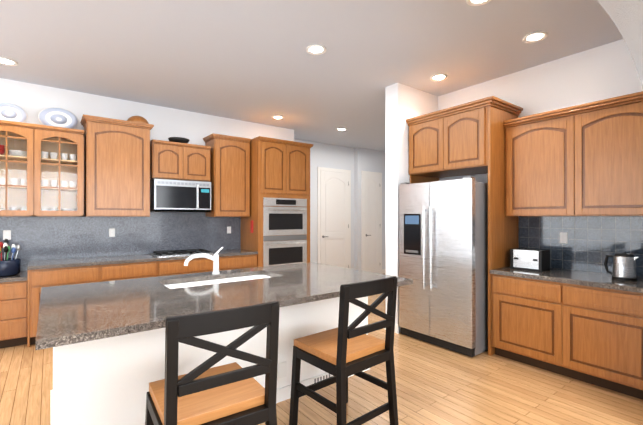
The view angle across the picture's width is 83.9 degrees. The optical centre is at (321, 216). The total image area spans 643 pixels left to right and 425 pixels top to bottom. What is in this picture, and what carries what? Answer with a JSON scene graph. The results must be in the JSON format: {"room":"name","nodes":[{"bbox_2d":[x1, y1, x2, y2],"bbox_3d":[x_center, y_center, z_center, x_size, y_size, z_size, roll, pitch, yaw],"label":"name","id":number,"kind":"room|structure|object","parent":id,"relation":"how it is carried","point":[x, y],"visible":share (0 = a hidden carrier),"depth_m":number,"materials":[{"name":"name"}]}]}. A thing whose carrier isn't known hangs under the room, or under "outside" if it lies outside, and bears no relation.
{"room":"kitchen","nodes":[
{"label":"kitchen","id":0,"kind":"room"},
{"bbox_2d":[0,102,27,122],"bbox_3d":[-3.659,-1.192,4.188,0.338,0.252,0.107,0,0,-37],"label":"decorative plate","id":1,"kind":"object","parent":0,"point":[8,111],"depth_m":4.19,"materials":[{"name":"white ceramic"}]},
{"bbox_2d":[38,107,78,128],"bbox_3d":[-3.282,-1.206,4.471,0.406,0.282,0.114,0,0,-37],"label":"decorative plate","id":2,"kind":"object","parent":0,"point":[57,117],"depth_m":4.45,"materials":[{"name":"white ceramic"}]},
{"bbox_2d":[0,78,293,260],"bbox_3d":[-3.772,-0.103,4.631,7.700,3.050,0.660,0,0,-37],"label":"wall","id":3,"kind":"structure","parent":0,"point":[34,100],"depth_m":5.09,"materials":[{"name":"white paint"}]},
{"bbox_2d":[3,230,10,239],"bbox_3d":[-3.722,0.221,4.234,0.070,0.114,0.006,0,0,-37],"label":"outlet","id":4,"kind":"object","parent":3,"relation":"attached to","point":[6,233],"depth_m":4.23,"materials":[{"name":"white plastic"}]},
{"bbox_2d":[109,228,114,236],"bbox_3d":[-2.862,0.222,4.889,0.070,0.114,0.006,0,0,-37],"label":"outlet","id":5,"kind":"object","parent":3,"relation":"attached to","point":[112,230],"depth_m":4.89,"materials":[{"name":"white plastic"}]},
{"bbox_2d":[76,114,151,216],"bbox_3d":[-2.751,-0.608,4.736,0.810,1.219,0.408,0,0,-37],"label":"upper cabinet","id":6,"kind":"object","parent":3,"relation":"attached to","point":[97,166],"depth_m":4.57,"materials":[{"name":"brown wood"}]},
{"bbox_2d":[0,208,240,270],"bbox_3d":[-4.000,0.280,4.034,6.615,0.760,0.012,0,0,-37],"label":"backsplash","id":7,"kind":"structure","parent":3,"relation":"attached to","point":[38,237],"depth_m":4.91,"materials":[{"name":"stone"}]},
{"bbox_2d":[152,139,187,177],"bbox_3d":[-2.230,-0.782,5.171,0.465,0.509,0.348,0,0,-37],"label":"upper cabinet","id":8,"kind":"object","parent":3,"relation":"attached to","point":[169,159],"depth_m":5.03,"materials":[{"name":"brown wood"}]},
{"bbox_2d":[168,137,189,142],"bbox_3d":[-2.107,-1.096,5.286,0.300,0.085,0.300,0,0,-37],"label":"decorative bowl","id":9,"kind":"object","parent":8,"relation":"on","point":[179,139],"visible":0.65,"depth_m":5.18,"materials":[{"name":"black"}]},
{"bbox_2d":[152,178,211,213],"bbox_3d":[-2.077,-0.289,5.253,0.790,0.445,0.402,0,0,-37],"label":"microwave","id":10,"kind":"object","parent":3,"relation":"attached to","point":[168,194],"depth_m":5.07,"materials":[{"name":"silver metal"}]},
{"bbox_2d":[188,144,211,181],"bbox_3d":[-1.956,-0.781,5.380,0.465,0.509,0.348,0,0,-37],"label":"upper cabinet","id":11,"kind":"object","parent":3,"relation":"attached to","point":[199,157],"depth_m":5.29,"materials":[{"name":"brown wood"}]},
{"bbox_2d":[204,134,250,216],"bbox_3d":[-1.490,-0.605,5.697,0.580,1.219,0.408,0,0,-37],"label":"upper cabinet","id":12,"kind":"object","parent":3,"relation":"attached to","point":[230,156],"depth_m":5.51,"materials":[{"name":"brown wood"}]},
{"bbox_2d":[0,0,622,151],"bbox_3d":[0.802,-1.683,3.003,13.000,0.100,10.200,0,0,-37],"label":"ceiling","id":13,"kind":"structure","parent":0,"point":[253,61],"depth_m":3.50,"materials":[{"name":"white paint"}]},
{"bbox_2d":[0,57,17,65],"bbox_3d":[-3.320,-1.624,3.761,0.199,0.012,0.199,0,0,8],"label":"recessed light","id":14,"kind":"object","parent":13,"relation":"in","point":[4,61],"depth_m":3.78,"materials":[{"name":"white"}]},
{"bbox_2d":[272,116,283,119],"bbox_3d":[-0.715,-1.619,5.870,0.199,0.012,0.199,0,0,8],"label":"recessed light","id":15,"kind":"object","parent":13,"relation":"in","point":[274,117],"depth_m":5.87,"materials":[{"name":"white"}]},
{"bbox_2d":[306,45,325,54],"bbox_3d":[-0.052,-1.625,3.496,0.199,0.012,0.199,0,0,8],"label":"recessed light","id":16,"kind":"object","parent":13,"relation":"in","point":[312,49],"depth_m":3.49,"materials":[{"name":"white"}]},
{"bbox_2d":[430,74,447,80],"bbox_3d":[1.377,-1.623,4.195,0.199,0.012,0.199,0,0,8],"label":"recessed light","id":17,"kind":"object","parent":13,"relation":"in","point":[439,77],"depth_m":4.19,"materials":[{"name":"white"}]},
{"bbox_2d":[466,0,490,5],"bbox_3d":[1.184,-1.627,2.665,0.199,0.012,0.199,0,0,8],"label":"recessed light","id":18,"kind":"object","parent":13,"relation":"in","point":[470,2],"depth_m":2.72,"materials":[{"name":"white"}]},
{"bbox_2d":[522,31,547,42],"bbox_3d":[1.942,-1.626,3.255,0.199,0.012,0.199,0,0,8],"label":"recessed light","id":19,"kind":"object","parent":13,"relation":"in","point":[534,37],"depth_m":3.25,"materials":[{"name":"white"}]},
{"bbox_2d":[0,274,642,424],"bbox_3d":[0.802,1.442,2.994,13.000,0.050,10.200,0,0,-37],"label":"floor","id":20,"kind":"structure","parent":0,"point":[437,385],"depth_m":2.85,"materials":[{"name":"brown wood"}]},
{"bbox_2d":[0,281,23,347],"bbox_3d":[-3.640,1.061,3.946,0.645,0.718,0.582,0,0,-37],"label":"base cabinet","id":21,"kind":"object","parent":20,"relation":"on","point":[20,293],"depth_m":3.84,"materials":[{"name":"brown wood"}]},
{"bbox_2d":[0,271,23,280],"bbox_3d":[-3.885,0.679,3.757,1.265,0.040,0.588,0,0,-37],"label":"countertop","id":22,"kind":"structure","parent":21,"relation":"on","point":[19,277],"depth_m":3.86,"materials":[{"name":"grey stone"}]},
{"bbox_2d":[0,239,20,276],"bbox_3d":[-3.545,0.455,3.985,0.300,0.408,0.300,0,0,-37],"label":"utensil crock","id":23,"kind":"object","parent":22,"relation":"on","point":[11,266],"visible":1,"depth_m":3.96,"materials":[{"name":"blue ceramic"}]},
{"bbox_2d":[24,265,99,346],"bbox_3d":[-3.102,1.002,4.317,0.670,0.838,0.642,0,0,-37],"label":"base cabinet","id":24,"kind":"object","parent":20,"relation":"on","point":[34,279],"depth_m":3.95,"materials":[{"name":"brown wood"}]},
{"bbox_2d":[28,249,255,268],"bbox_3d":[-2.271,0.563,4.948,2.756,0.040,0.648,0,0,-37],"label":"countertop","id":25,"kind":"structure","parent":24,"relation":"on","point":[228,252],"depth_m":4.60,"materials":[{"name":"grey stone"}]},
{"bbox_2d":[100,261,159,281],"bbox_3d":[-2.581,1.003,4.714,0.640,0.838,0.642,0,0,-37],"label":"base cabinet","id":26,"kind":"object","parent":20,"relation":"on","point":[123,270],"depth_m":4.46,"materials":[{"name":"brown wood"}]},
{"bbox_2d":[160,257,219,275],"bbox_3d":[-2.004,1.004,5.153,0.810,0.838,0.642,0,0,-37],"label":"base cabinet","id":27,"kind":"object","parent":20,"relation":"on","point":[197,265],"depth_m":4.87,"materials":[{"name":"brown wood"}]},
{"bbox_2d":[47,296,369,424],"bbox_3d":[-0.799,0.998,3.010,2.358,0.838,1.044,0,0,-37],"label":"kitchen island","id":28,"kind":"object","parent":20,"relation":"on","point":[105,340],"depth_m":2.15,"materials":[{"name":"white paint"}]},
{"bbox_2d":[40,263,338,302],"bbox_3d":[-0.918,0.558,3.208,2.520,0.040,0.660,0,0,-37],"label":"island countertop","id":29,"kind":"structure","parent":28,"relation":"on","point":[116,287],"depth_m":2.86,"materials":[{"name":"grey stone"}]},
{"bbox_2d":[184,247,222,274],"bbox_3d":[-1.085,0.415,3.325,0.362,0.246,0.100,0,0,-37],"label":"faucet","id":30,"kind":"object","parent":29,"relation":"on","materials":[{"name":"white metal"}]},
{"bbox_2d":[35,267,412,349],"bbox_3d":[-0.469,0.556,2.619,2.520,0.040,0.820,0,0,-37],"label":"island countertop","id":31,"kind":"structure","parent":28,"relation":"on","point":[70,321],"depth_m":2.22,"materials":[{"name":"grey stone"}]},
{"bbox_2d":[163,271,270,286],"bbox_3d":[-0.853,0.668,3.106,1.004,0.204,0.444,0,0,-37],"label":"sink","id":32,"kind":"object","parent":31,"relation":"in","point":[222,278],"depth_m":3.19,"materials":[{"name":"white ceramic"}]},
{"bbox_2d":[278,362,286,378],"bbox_3d":[-0.298,1.177,2.740,0.070,0.114,0.006,0,0,-37],"label":"outlet","id":33,"kind":"object","parent":28,"relation":"attached to","point":[282,369],"depth_m":2.74,"materials":[{"name":"white plastic"}]},
{"bbox_2d":[145,301,279,424],"bbox_3d":[-0.534,0.904,1.712,0.520,1.024,0.534,0,0,-34],"label":"stool","id":34,"kind":"object","parent":20,"relation":"on","point":[205,393],"visible":1,"depth_m":1.55,"materials":[{"name":"black wood"}]},
{"bbox_2d":[220,253,257,270],"bbox_3d":[-1.429,1.005,5.591,0.636,0.838,0.642,0,0,-37],"label":"base cabinet","id":35,"kind":"object","parent":20,"relation":"on","point":[238,260],"depth_m":5.34,"materials":[{"name":"brown wood"}]},
{"bbox_2d":[241,136,312,266],"bbox_3d":[-0.740,0.096,6.071,1.030,2.660,0.718,0,0,-37],"label":"tall cabinet","id":36,"kind":"object","parent":20,"relation":"on","point":[280,194],"visible":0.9,"depth_m":5.76,"materials":[{"name":"brown wood"}]},
{"bbox_2d":[250,220,252,232],"bbox_3d":[-1.108,0.165,5.691,0.012,0.200,0.080,0,0,-37],"label":"oven mitt","id":37,"kind":"object","parent":36,"relation":"hanging from","point":[251,226],"visible":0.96,"depth_m":5.69,"materials":[{"name":"red fabric"}]},
{"bbox_2d":[289,276,398,424],"bbox_3d":[0.150,0.906,2.384,0.520,1.024,0.534,0,0,-40],"label":"stool","id":38,"kind":"object","parent":20,"relation":"on","point":[342,352],"visible":1,"depth_m":2.26,"materials":[{"name":"black wood"}]},
{"bbox_2d":[399,176,487,356],"bbox_3d":[1.517,0.505,4.160,0.893,1.808,0.935,0,0,-37],"label":"refrigerator","id":39,"kind":"object","parent":20,"relation":"on","point":[443,253],"visible":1,"depth_m":3.79,"materials":[{"name":"grey metal"}]},
{"bbox_2d":[491,274,549,370],"bbox_3d":[2.171,1.000,3.536,0.642,0.838,0.697,0,0,-37],"label":"base cabinet","id":40,"kind":"object","parent":20,"relation":"on","point":[520,307],"depth_m":3.39,"materials":[{"name":"brown wood"}]},
{"bbox_2d":[550,282,642,399],"bbox_3d":[2.521,0.999,3.077,0.642,0.838,0.697,0,0,-37],"label":"base cabinet","id":41,"kind":"object","parent":20,"relation":"on","point":[585,326],"depth_m":2.91,"materials":[{"name":"brown wood"}]},
{"bbox_2d":[490,266,642,289],"bbox_3d":[2.344,0.558,3.306,0.648,0.040,1.274,0,0,-37],"label":"countertop","id":42,"kind":"structure","parent":41,"relation":"on","point":[587,278],"depth_m":3.20,"materials":[{"name":"grey stone"}]},
{"bbox_2d":[510,248,549,271],"bbox_3d":[2.113,0.437,3.631,0.205,0.203,0.300,0,0,-37],"label":"toaster","id":43,"kind":"object","parent":42,"relation":"on","point":[537,260],"visible":1,"depth_m":3.55,"materials":[{"name":"silver metal"}]},
{"bbox_2d":[604,252,637,280],"bbox_3d":[2.555,0.419,3.055,0.164,0.235,0.231,0,0,-37],"label":"kettle","id":44,"kind":"object","parent":42,"relation":"on","point":[624,266],"visible":1,"depth_m":2.99,"materials":[{"name":"silver metal"}]},
{"bbox_2d":[294,139,385,269],"bbox_3d":[1.131,-0.092,8.798,5.450,3.050,0.270,0,0,-37],"label":"wall","id":45,"kind":"structure","parent":0,"point":[356,161],"depth_m":8.44,"materials":[{"name":"white paint"}]},
{"bbox_2d":[317,167,350,268],"bbox_3d":[0.315,0.174,8.111,0.970,2.515,0.071,0,0,-37],"label":"hall door","id":46,"kind":"structure","parent":45,"relation":"in","point":[333,217],"depth_m":8.12,"materials":[{"name":"white wood"}]},
{"bbox_2d":[361,171,381,273],"bbox_3d":[1.239,0.175,8.664,0.690,2.515,0.071,0,0,-37],"label":"hall door","id":47,"kind":"structure","parent":45,"relation":"in","point":[371,221],"depth_m":8.66,"materials":[{"name":"white wood"}]},
{"bbox_2d":[385,83,436,332],"bbox_3d":[3.087,-0.099,6.121,5.580,3.050,0.200,0,0,-37],"label":"wall","id":48,"kind":"structure","parent":0,"point":[402,102],"depth_m":4.43,"materials":[{"name":"white paint"}]},
{"bbox_2d":[382,269,398,333],"bbox_3d":[2.823,1.371,6.262,5.825,0.110,6.050,0,0,-37],"label":"baseboard","id":49,"kind":"structure","parent":48,"relation":"attached to","point":[396,325],"depth_m":4.36,"materials":[{"name":"white"}]},
{"bbox_2d":[437,39,642,245],"bbox_3d":[2.352,-0.105,3.959,0.150,3.050,2.310,0,0,-37],"label":"wall","id":50,"kind":"structure","parent":0,"point":[605,71],"depth_m":3.68,"materials":[{"name":"white paint"}]},
{"bbox_2d":[407,115,461,178],"bbox_3d":[1.499,-0.835,4.427,0.638,0.632,0.565,0,0,-37],"label":"upper cabinet","id":51,"kind":"object","parent":50,"relation":"attached to","point":[423,133],"depth_m":4.29,"materials":[{"name":"brown wood"}]},
{"bbox_2d":[438,103,517,174],"bbox_3d":[1.769,-0.836,4.073,0.638,0.632,0.565,0,0,-37],"label":"upper cabinet","id":52,"kind":"object","parent":50,"relation":"attached to","point":[469,138],"depth_m":3.81,"materials":[{"name":"brown wood"}]},
{"bbox_2d":[502,111,565,218],"bbox_3d":[2.290,-0.481,3.627,0.348,0.961,0.695,0,0,-37],"label":"upper cabinet","id":53,"kind":"object","parent":50,"relation":"attached to","point":[533,150],"depth_m":3.56,"materials":[{"name":"brown wood"}]},
{"bbox_2d":[560,232,567,243],"bbox_3d":[2.471,0.219,3.653,0.005,0.114,0.070,0,0,-37],"label":"outlet","id":54,"kind":"object","parent":50,"relation":"attached to","point":[563,235],"depth_m":3.64,"materials":[{"name":"white plastic"}]},
{"bbox_2d":[519,216,642,276],"bbox_3d":[2.596,0.258,3.503,0.011,0.559,1.270,0,0,-37],"label":"backsplash","id":55,"kind":"structure","parent":50,"relation":"attached to","point":[593,241],"depth_m":3.51,"materials":[{"name":"tile"}]},
{"bbox_2d":[566,95,642,215],"bbox_3d":[2.638,-0.482,3.169,0.348,0.961,0.695,0,0,-37],"label":"upper cabinet","id":56,"kind":"object","parent":50,"relation":"attached to","point":[585,159],"depth_m":3.11,"materials":[{"name":"brown wood"}]},
{"bbox_2d":[596,0,642,88],"bbox_3d":[-0.129,-0.114,0.417,8.390,3.050,0.320,0,0,-37],"label":"wall","id":57,"kind":"structure","parent":0,"point":[626,16],"depth_m":1.89,"materials":[{"name":"grey paint"}]}
]}

